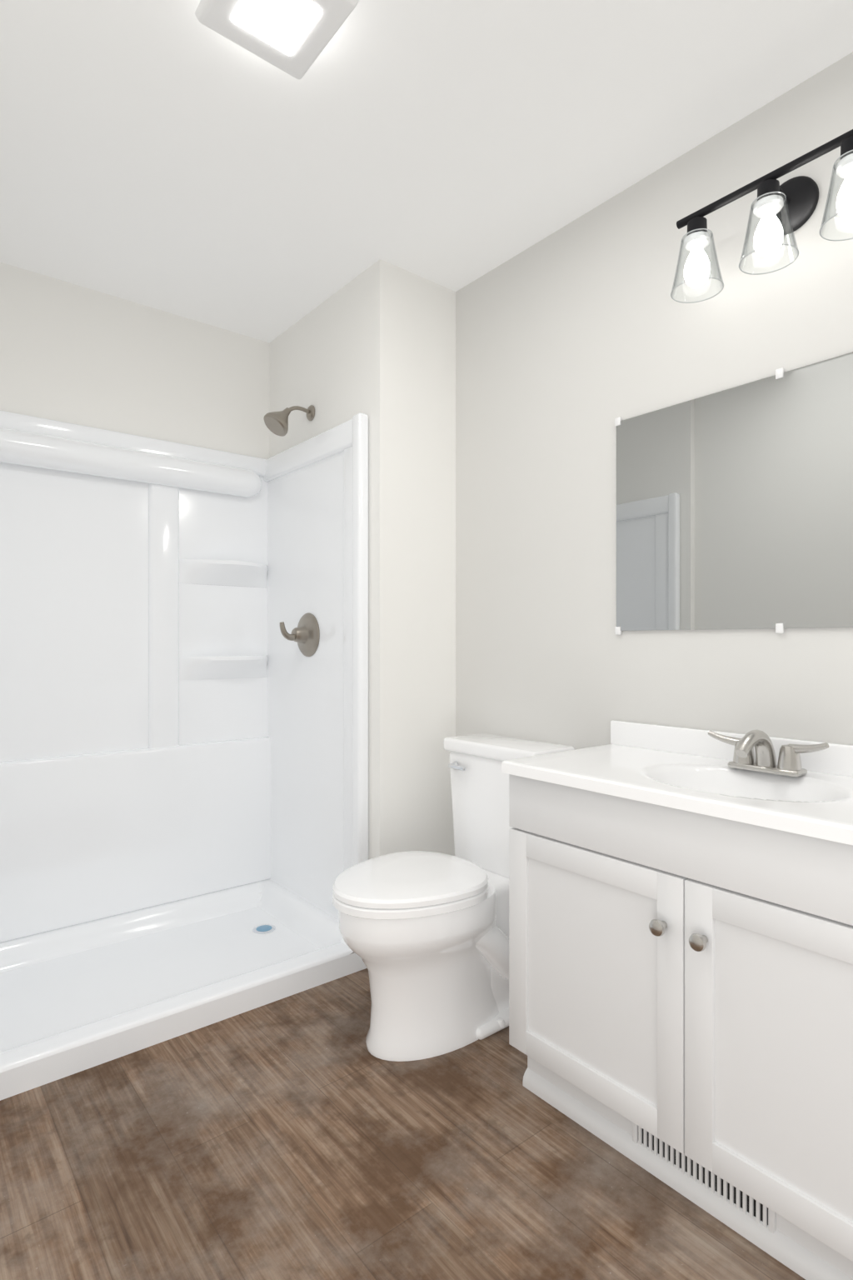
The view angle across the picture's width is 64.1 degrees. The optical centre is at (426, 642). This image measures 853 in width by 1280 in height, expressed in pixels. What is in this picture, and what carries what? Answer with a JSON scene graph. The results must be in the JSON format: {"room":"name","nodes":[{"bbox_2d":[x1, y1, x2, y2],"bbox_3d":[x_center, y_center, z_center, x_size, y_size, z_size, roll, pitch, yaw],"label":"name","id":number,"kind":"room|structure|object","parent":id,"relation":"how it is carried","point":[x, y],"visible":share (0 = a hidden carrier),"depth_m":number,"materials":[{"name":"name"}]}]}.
{"room":"bathroom","nodes":[
{"label":"bathroom","id":0,"kind":"room"},
{"bbox_2d":[0,262,269,459],"bbox_3d":[-1.236,-0.090,2.611,1.317,2.440,0.120,0,0,-39],"label":"wall","id":1,"kind":"structure","parent":0,"point":[70,352],"depth_m":2.61,"materials":[{"name":"white paint"}]},
{"bbox_2d":[270,259,455,954],"bbox_3d":[-0.326,-0.090,2.809,0.346,2.440,0.957,0,0,-39],"label":"wall","id":2,"kind":"structure","parent":0,"point":[382,347],"depth_m":2.44,"materials":[{"name":"white paint"}]},
{"bbox_2d":[263,405,314,436],"bbox_3d":[-0.531,-0.865,2.630,0.197,0.142,0.102,0,0,-39],"label":"shower head","id":3,"kind":"object","parent":2,"relation":"attached to","point":[277,422],"visible":1,"depth_m":2.59},
{"bbox_2d":[0,968,805,1279],"bbox_3d":[0.050,1.179,1.268,1.940,0.100,3.827,0,0,-39],"label":"floor","id":4,"kind":"structure","parent":0,"point":[267,1142],"depth_m":1.45,"materials":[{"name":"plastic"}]},
{"bbox_2d":[0,410,368,1100],"bbox_3d":[-0.951,0.168,2.259,1.309,1.924,0.779,0,0,-39],"label":"shower","id":5,"kind":"object","parent":4,"relation":"on","point":[184,787],"visible":0.91,"depth_m":2.53,"materials":[{"name":"white plastic"}]},
{"bbox_2d":[280,613,319,656],"bbox_3d":[-0.511,-0.031,2.635,0.123,0.172,0.172,0,0,-39],"label":"shower valve","id":6,"kind":"object","parent":5,"relation":"attached to","point":[307,634],"depth_m":2.63,"materials":[{"name":"silver metal"}]},
{"bbox_2d":[332,733,574,1061],"bbox_3d":[0.051,0.725,2.033,0.724,0.810,0.416,0,0,-39],"label":"toilet","id":7,"kind":"object","parent":4,"relation":"on","point":[430,930],"visible":0.88,"depth_m":1.89,"materials":[{"name":"white ceramic"}]},
{"bbox_2d":[501,720,852,1279],"bbox_3d":[0.666,0.663,1.470,0.479,0.934,0.964,0,0,-39],"label":"vanity","id":8,"kind":"object","parent":4,"relation":"on","point":[681,899],"visible":1,"depth_m":1.35,"materials":[{"name":"white paint"}]},
{"bbox_2d":[707,730,829,777],"bbox_3d":[0.741,0.245,1.531,0.153,0.099,0.270,0,0,-39],"label":"faucet","id":9,"kind":"object","parent":8,"relation":"on","point":[745,762],"depth_m":1.53,"materials":[{"name":"silver metal"}]},
{"bbox_2d":[0,0,852,342],"bbox_3d":[0.050,-1.361,1.268,1.940,0.100,3.827,0,0,-39],"label":"ceiling","id":10,"kind":"structure","parent":0,"point":[149,157],"depth_m":1.74,"materials":[{"name":"white paint"}]},
{"bbox_2d":[195,0,359,79],"bbox_3d":[-0.309,-1.296,1.397,0.249,0.026,0.249,0,0,-39],"label":"ceiling fan light","id":11,"kind":"object","parent":10,"relation":"attached to","point":[289,35],"depth_m":1.42,"materials":[{"name":"white plastic"}]},
{"bbox_2d":[455,51,852,749],"bbox_3d":[0.757,-0.090,1.840,0.120,2.440,3.827,0,0,-39],"label":"wall","id":12,"kind":"structure","parent":0,"point":[582,330],"depth_m":2.00,"materials":[{"name":"white paint"}]},
{"bbox_2d":[615,351,852,634],"bbox_3d":[0.847,-0.338,1.622,0.010,0.631,0.938,0,0,-39],"label":"mirror","id":13,"kind":"object","parent":12,"relation":"attached to","point":[735,505],"visible":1,"depth_m":1.69,"materials":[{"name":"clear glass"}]},
{"bbox_2d":[670,129,852,303],"bbox_3d":[0.794,-0.978,1.556,0.177,0.230,0.466,0,0,-39],"label":"sconce","id":14,"kind":"object","parent":12,"relation":"attached to","point":[783,209],"visible":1,"depth_m":1.56,"materials":[{"name":"black metal"}]}
]}

